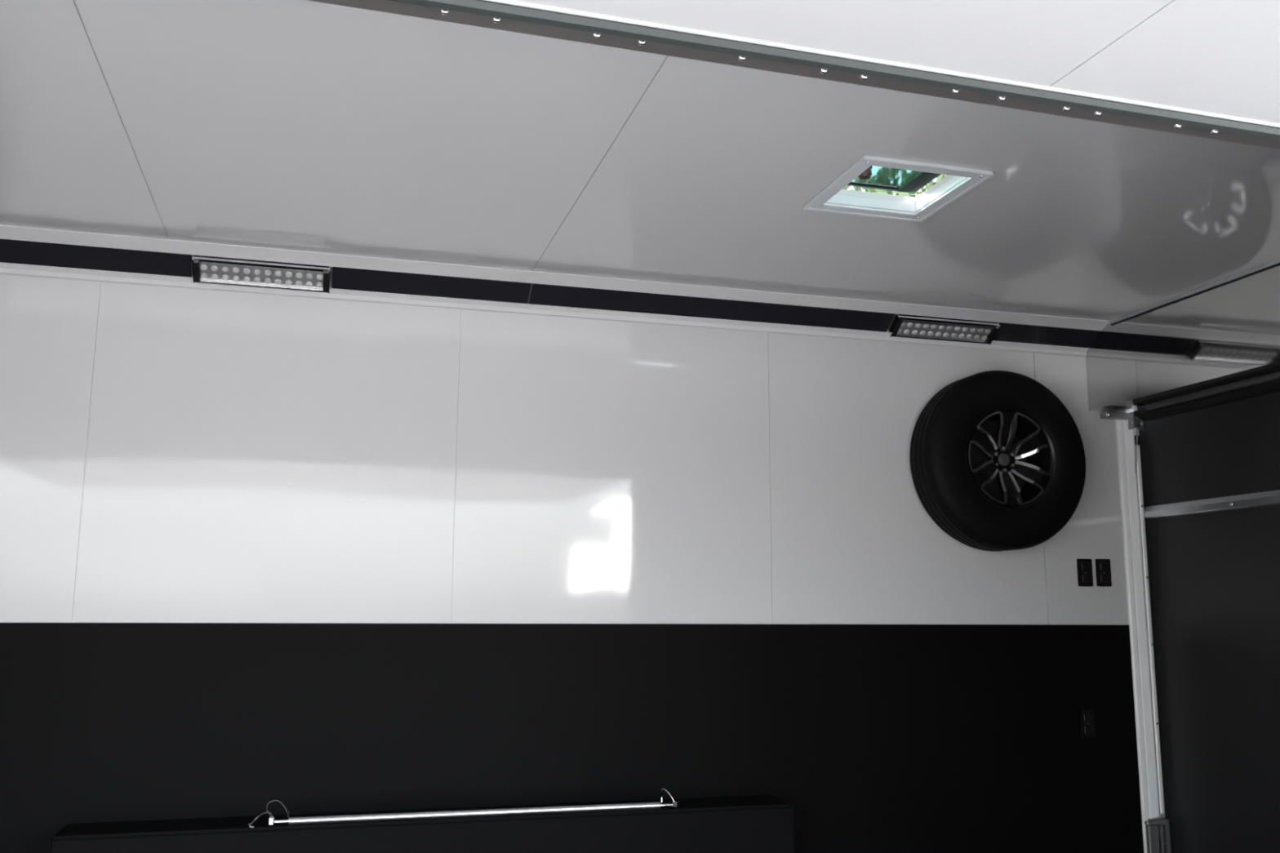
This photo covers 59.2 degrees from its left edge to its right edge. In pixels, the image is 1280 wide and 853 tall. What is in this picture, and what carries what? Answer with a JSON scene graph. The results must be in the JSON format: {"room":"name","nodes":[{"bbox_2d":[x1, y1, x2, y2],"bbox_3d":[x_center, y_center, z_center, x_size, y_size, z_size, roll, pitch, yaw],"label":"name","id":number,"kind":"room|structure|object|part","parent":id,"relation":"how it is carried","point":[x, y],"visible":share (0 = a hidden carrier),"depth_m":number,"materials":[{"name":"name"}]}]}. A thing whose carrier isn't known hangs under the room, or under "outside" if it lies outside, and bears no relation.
{"room":"cargo space","nodes":[
{"label":"cargo space","id":0,"kind":"room"},
{"bbox_2d":[0,256,1165,852],"bbox_3d":[-1.695,0.491,3.751,8.110,2.320,0.062,3,-10,-16],"label":"wall","id":1,"kind":"structure","parent":0,"point":[308,555],"depth_m":4.08,"materials":[{"name":"grey"}]},
{"bbox_3d":[-2.426,-0.016,3.596,1.216,1.258,0.004,3,-10,-15],"label":"wall panel","id":2,"kind":"part","parent":1,"relation":"part of","materials":[{"name":"grey"}]},
{"bbox_2d":[191,254,330,293],"bbox_3d":[-1.312,-0.529,3.916,0.451,0.083,0.096,3,-10,-16],"label":"lamp","id":3,"kind":"object","parent":1,"relation":"attached to","point":[206,269],"visible":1,"depth_m":3.90,"materials":[{"name":"silver plastic"}]},
{"bbox_3d":[-1.302,-0.554,3.888,0.407,0.010,0.008,3,-10,-15],"label":"rail","id":4,"kind":"part","parent":3,"relation":"part of","materials":[{"name":"grey plastic"}]},
{"bbox_3d":[-1.253,0.044,3.922,1.216,1.258,0.004,3,-10,-15],"label":"wall panel","id":5,"kind":"part","parent":1,"relation":"part of","materials":[{"name":"grey"}]},
{"bbox_2d":[0,225,1109,356],"bbox_3d":[-1.774,-0.562,3.775,7.748,0.116,0.172,3,-10,-16],"label":"trim","id":6,"kind":"structure","parent":1,"relation":"attached to","point":[24,251],"depth_m":4.16,"materials":[{"name":"grey pale aluminium paint"}]},
{"bbox_3d":[-1.741,1.134,3.603,7.881,0.999,0.006,3,-10,-15],"label":"wall panel","id":7,"kind":"part","parent":1,"relation":"part of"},
{"bbox_3d":[-0.080,0.103,4.248,1.216,1.258,0.004,3,-10,-15],"label":"wall panel","id":8,"kind":"part","parent":1,"relation":"part of","materials":[{"name":"grey plastic"}]},
{"bbox_3d":[1.093,0.163,4.574,1.216,1.258,0.004,3,-10,-15],"label":"wall panel","id":9,"kind":"part","parent":1,"relation":"part of","materials":[{"name":"grey"}]},
{"bbox_2d":[888,314,999,344],"bbox_3d":[1.250,-0.399,4.627,0.464,0.083,0.096,3,-10,-16],"label":"lamp","id":10,"kind":"object","parent":1,"relation":"attached to","point":[902,326],"visible":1,"depth_m":4.62,"materials":[{"name":"silver plastic"}]},
{"bbox_3d":[1.258,-0.420,4.603,0.420,0.017,0.017,3,-10,-15],"label":"rail","id":11,"kind":"part","parent":10,"relation":"part of","materials":[{"name":"grey plastic"}]},
{"bbox_2d":[909,370,1085,551],"bbox_3d":[1.447,0.139,4.556,0.722,0.722,0.221,3,-10,-16],"label":"wheel","id":12,"kind":"object","parent":1,"relation":"attached to","point":[997,460],"visible":1,"depth_m":4.47,"materials":[{"name":"black rubber"}]},
{"bbox_3d":[1.353,0.122,4.457,0.151,0.127,0.024,7,-11,-34],"label":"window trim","id":13,"kind":"part","parent":12,"relation":"part of","materials":[{"name":"black metal"}]},
{"bbox_3d":[1.407,0.023,4.497,0.127,0.141,0.054,-28,0,-18],"label":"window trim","id":14,"kind":"part","parent":12,"relation":"part of","materials":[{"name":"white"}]},
{"bbox_3d":[1.406,0.229,4.463,0.127,0.141,0.054,33,-16,-9],"label":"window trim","id":15,"kind":"part","parent":12,"relation":"part of","materials":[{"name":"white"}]},
{"bbox_3d":[1.424,0.152,4.637,0.366,0.366,0.050,3,-10,-15],"label":"backing plate","id":16,"kind":"part","parent":12,"relation":"part of","materials":[{"name":"metal"}]},
{"bbox_3d":[1.523,0.029,4.529,0.127,0.141,0.054,33,-16,-9],"label":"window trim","id":17,"kind":"part","parent":12,"relation":"part of","materials":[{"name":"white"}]},
{"bbox_3d":[1.522,0.235,4.495,0.127,0.141,0.054,-28,0,-18],"label":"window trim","id":18,"kind":"part","parent":12,"relation":"part of","materials":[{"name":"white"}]},
{"bbox_3d":[1.580,0.134,4.520,0.151,0.127,0.024,0,-9,3],"label":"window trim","id":19,"kind":"part","parent":12,"relation":"part of","materials":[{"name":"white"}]},
{"bbox_3d":[1.868,0.202,4.789,0.388,1.258,0.004,3,-10,-15],"label":"wall panel","id":20,"kind":"part","parent":1,"relation":"part of","materials":[{"name":"grey plastic"}]},
{"bbox_2d":[1076,558,1093,586],"bbox_3d":[1.862,0.611,4.713,0.074,0.115,0.009,3,-10,-16],"label":"wall outlet","id":21,"kind":"object","parent":1,"relation":"attached to","point":[1085,576],"visible":1,"depth_m":4.71,"materials":[{"name":"black plastic"}]},
{"bbox_2d":[1081,563,1088,570],"bbox_3d":[1.863,0.586,4.714,0.034,0.029,0.003,3,-10,-15],"label":"socket","id":22,"kind":"object","parent":21,"relation":"attached to","point":[1085,566],"depth_m":4.71,"materials":[{"name":"black plastic"}]},
{"bbox_2d":[1082,574,1089,582],"bbox_3d":[1.863,0.635,4.706,0.034,0.029,0.003,3,-10,-15],"label":"socket","id":23,"kind":"object","parent":21,"relation":"attached to","point":[1086,578],"depth_m":4.70,"materials":[{"name":"black plastic"}]},
{"bbox_2d":[1079,708,1095,737],"bbox_3d":[1.828,1.213,4.602,0.074,0.115,0.009,3,-10,-16],"label":"wall outlet","id":24,"kind":"object","parent":1,"relation":"attached to","point":[1086,717],"visible":1,"depth_m":4.60,"materials":[{"name":"black plastic"}]},
{"bbox_2d":[1084,713,1091,720],"bbox_3d":[1.829,1.188,4.603,0.034,0.029,0.003,3,-10,-15],"label":"socket","id":25,"kind":"object","parent":24,"relation":"attached to","point":[1087,717],"depth_m":4.60,"materials":[{"name":"black plastic"}]},
{"bbox_2d":[1084,725,1092,733],"bbox_3d":[1.828,1.236,4.595,0.034,0.029,0.003,3,-10,-15],"label":"socket","id":26,"kind":"object","parent":24,"relation":"attached to","point":[1088,729],"depth_m":4.59,"materials":[{"name":"black plastic"}]},
{"bbox_2d":[1095,559,1111,586],"bbox_3d":[1.949,0.614,4.737,0.074,0.115,0.009,3,-10,-16],"label":"wall outlet","id":27,"kind":"object","parent":1,"relation":"attached to","point":[1103,568],"visible":1,"depth_m":4.74,"materials":[{"name":"black plastic"}]},
{"bbox_2d":[1100,563,1107,570],"bbox_3d":[1.950,0.590,4.738,0.034,0.029,0.003,3,-10,-15],"label":"socket","id":28,"kind":"object","parent":27,"relation":"attached to","point":[1104,566],"depth_m":4.74,"materials":[{"name":"black plastic"}]},
{"bbox_2d":[1101,574,1108,582],"bbox_3d":[1.950,0.638,4.730,0.034,0.029,0.003,3,-10,-15],"label":"socket","id":29,"kind":"object","parent":27,"relation":"attached to","point":[1104,578],"depth_m":4.73,"materials":[{"name":"black plastic"}]},
{"bbox_2d":[1099,412,1145,473],"bbox_3d":[2.063,0.071,4.793,0.169,0.262,0.091,3,-10,-16],"label":"pulley","id":30,"kind":"object","parent":1,"relation":"attached to","point":[1134,422],"visible":0.98,"depth_m":4.80,"materials":[{"name":"silver metal"}]},
{"bbox_3d":[2.039,-0.045,4.827,0.130,0.022,0.044,3,-10,-15],"label":"mounting plate","id":31,"kind":"part","parent":30,"relation":"part of","materials":[{"name":"silver metal"}]},
{"bbox_3d":[2.091,-0.024,4.796,0.006,0.070,0.036,3,-10,-15],"label":"plate","id":32,"kind":"part","parent":30,"relation":"part of","materials":[{"name":"silver metal"}]},
{"bbox_3d":[2.139,-0.021,4.809,0.006,0.070,0.036,3,-10,-15],"label":"plate","id":33,"kind":"part","parent":30,"relation":"part of","materials":[{"name":"grey plastic"}]},
{"bbox_2d":[1115,419,1164,852],"bbox_3d":[2.108,0.886,4.725,0.101,1.893,0.041,3,-10,-16],"label":"trim","id":34,"kind":"structure","parent":1,"relation":"attached to","point":[1137,588],"depth_m":4.73,"materials":[{"name":"silver metal"}]},
{"bbox_3d":[2.138,0.833,4.730,0.019,1.520,0.010,3,-10,-15],"label":"post rail","id":35,"kind":"part","parent":34,"relation":"part of","materials":[{"name":"silver metal"}]},
{"bbox_2d":[1144,816,1171,852],"bbox_3d":[2.091,1.687,4.551,0.093,0.216,0.034,3,-10,-16],"label":"bracket","id":36,"kind":"object","parent":1,"relation":"attached to","point":[1157,831],"visible":1,"depth_m":4.55,"materials":[{"name":"grey metal"}]},
{"bbox_3d":[2.089,1.606,4.570,0.090,0.014,0.022,3,-10,-15],"label":"plate","id":37,"kind":"part","parent":36,"relation":"part of","materials":[{"name":"silver metal"}]},
{"bbox_2d":[1085,257,1279,421],"bbox_3d":[2.376,-0.405,3.720,0.247,0.403,2.490,3,-10,-16],"label":"trim","id":38,"kind":"structure","parent":1,"relation":"attached to","point":[1217,343],"depth_m":4.30,"materials":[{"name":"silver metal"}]},
{"bbox_2d":[1138,391,1279,852],"bbox_3d":[2.514,0.671,3.584,0.080,1.930,2.490,3,-10,-16],"label":"door","id":39,"kind":"structure","parent":1,"relation":"in","point":[1211,476],"depth_m":4.42,"materials":[{"name":"black"}]},
{"bbox_3d":[2.488,0.182,3.680,0.026,0.055,2.395,3,-10,-15],"label":"rail","id":40,"kind":"part","parent":39,"relation":"part of","materials":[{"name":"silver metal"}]},
{"bbox_2d":[0,0,1279,322],"bbox_3d":[-1.324,-0.829,2.655,8.110,0.050,2.644,3,-10,-16],"label":"ceiling","id":41,"kind":"structure","parent":0,"point":[294,125],"depth_m":3.10,"materials":[{"name":"grey"}]},
{"bbox_3d":[-3.237,-0.889,2.205,4.062,0.004,2.470,3,-10,-15],"label":"panel","id":42,"kind":"part","parent":41,"relation":"part of","materials":[{"name":"grey"}]},
{"bbox_3d":[-0.692,-0.760,2.912,1.221,0.004,2.470,3,-10,-15],"label":"panel","id":43,"kind":"part","parent":41,"relation":"part of","materials":[{"name":"grey plastic"}]},
{"bbox_2d":[802,155,995,222],"bbox_3d":[0.741,-0.720,3.284,0.402,0.084,0.402,3,-10,-16],"label":"ceiling vent","id":44,"kind":"object","parent":41,"relation":"in","point":[869,171],"visible":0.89,"depth_m":3.35,"materials":[{"name":"white plastic"}]},
{"bbox_3d":[0.647,-0.729,3.248,0.044,0.036,0.044,3,-10,-15],"label":"crank knob","id":45,"kind":"part","parent":44,"relation":"part of","materials":[{"name":"red plastic"}]},
{"bbox_3d":[0.741,-0.756,3.289,0.259,0.004,0.287,3,-10,-15],"label":"lid pane","id":46,"kind":"part","parent":44,"relation":"part of","materials":[{"name":"teal plastic"}]},
{"bbox_3d":[0.741,-0.756,3.289,0.304,0.012,0.308,3,-10,-15],"label":"lid frame","id":47,"kind":"part","parent":44,"relation":"part of","materials":[{"name":"black plastic"}]},
{"bbox_3d":[1.107,-0.669,3.412,2.511,0.004,2.470,3,-10,-15],"label":"panel","id":48,"kind":"part","parent":41,"relation":"part of","materials":[{"name":"grey"}]},
{"bbox_2d":[306,0,1279,149],"bbox_3d":[-0.976,0.111,1.253,8.000,2.260,0.076,3,-10,-17],"label":"ceiling light strip","id":49,"kind":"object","parent":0,"point":[383,6],"depth_m":1.75,"materials":[{"name":"grey metal"}]},
{"bbox_2d":[387,0,1279,139],"bbox_3d":[-0.106,-0.748,0.678,3.550,0.054,1.830,3,-10,-17],"label":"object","id":50,"kind":"structure","parent":49,"relation":"in","point":[1215,64],"depth_m":1.66,"materials":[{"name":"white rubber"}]},
{"bbox_3d":[0.321,-0.715,0.799,1.232,0.004,1.762,3,-10,-17],"label":"panel","id":51,"kind":"part","parent":50,"relation":"part of","materials":[{"name":"grey"}]},
{"bbox_3d":[1.254,-0.664,1.077,0.712,0.004,1.762,3,-10,-17],"label":"panel","id":52,"kind":"part","parent":50,"relation":"part of","materials":[{"name":"grey"}]},
{"bbox_3d":[-1.345,1.500,2.307,8.110,0.140,2.680,3,-10,-16],"label":"floor","id":53,"kind":"structure","parent":0,"visible":0},
{"bbox_2d":[48,795,795,852],"bbox_3d":[-0.635,1.478,3.736,2.390,0.376,0.232,3,-10,-16],"label":"cabinet","id":54,"kind":"object","parent":53,"relation":"on","point":[756,824],"visible":0.93,"depth_m":3.69,"materials":[{"name":"black"}]},
{"bbox_2d":[247,788,677,828],"bbox_3d":[-0.545,1.244,3.697,1.405,0.077,0.048,3,-10,-16],"label":"support bar","id":55,"kind":"object","parent":54,"relation":"on","point":[655,805],"visible":1,"depth_m":3.69,"materials":[{"name":"white metal"}]},
{"label":"outside","id":56,"kind":"structure","parent":0,"visible":0},
{"bbox_3d":[-2.045,2.845,6.845,80.000,0.200,105.000,3,-10,-16],"label":"ground","id":57,"kind":"structure","parent":56,"visible":0},
{"bbox_2d":[842,173,947,197],"bbox_3d":[4.697,-0.128,21.009,7.007,10.373,7.062,5,-10,-24],"label":"tree","id":58,"kind":"object","parent":57,"relation":"on","point":[941,176],"visible":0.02,"depth_m":19.58,"materials":[{"name":"green plant"}]}
]}

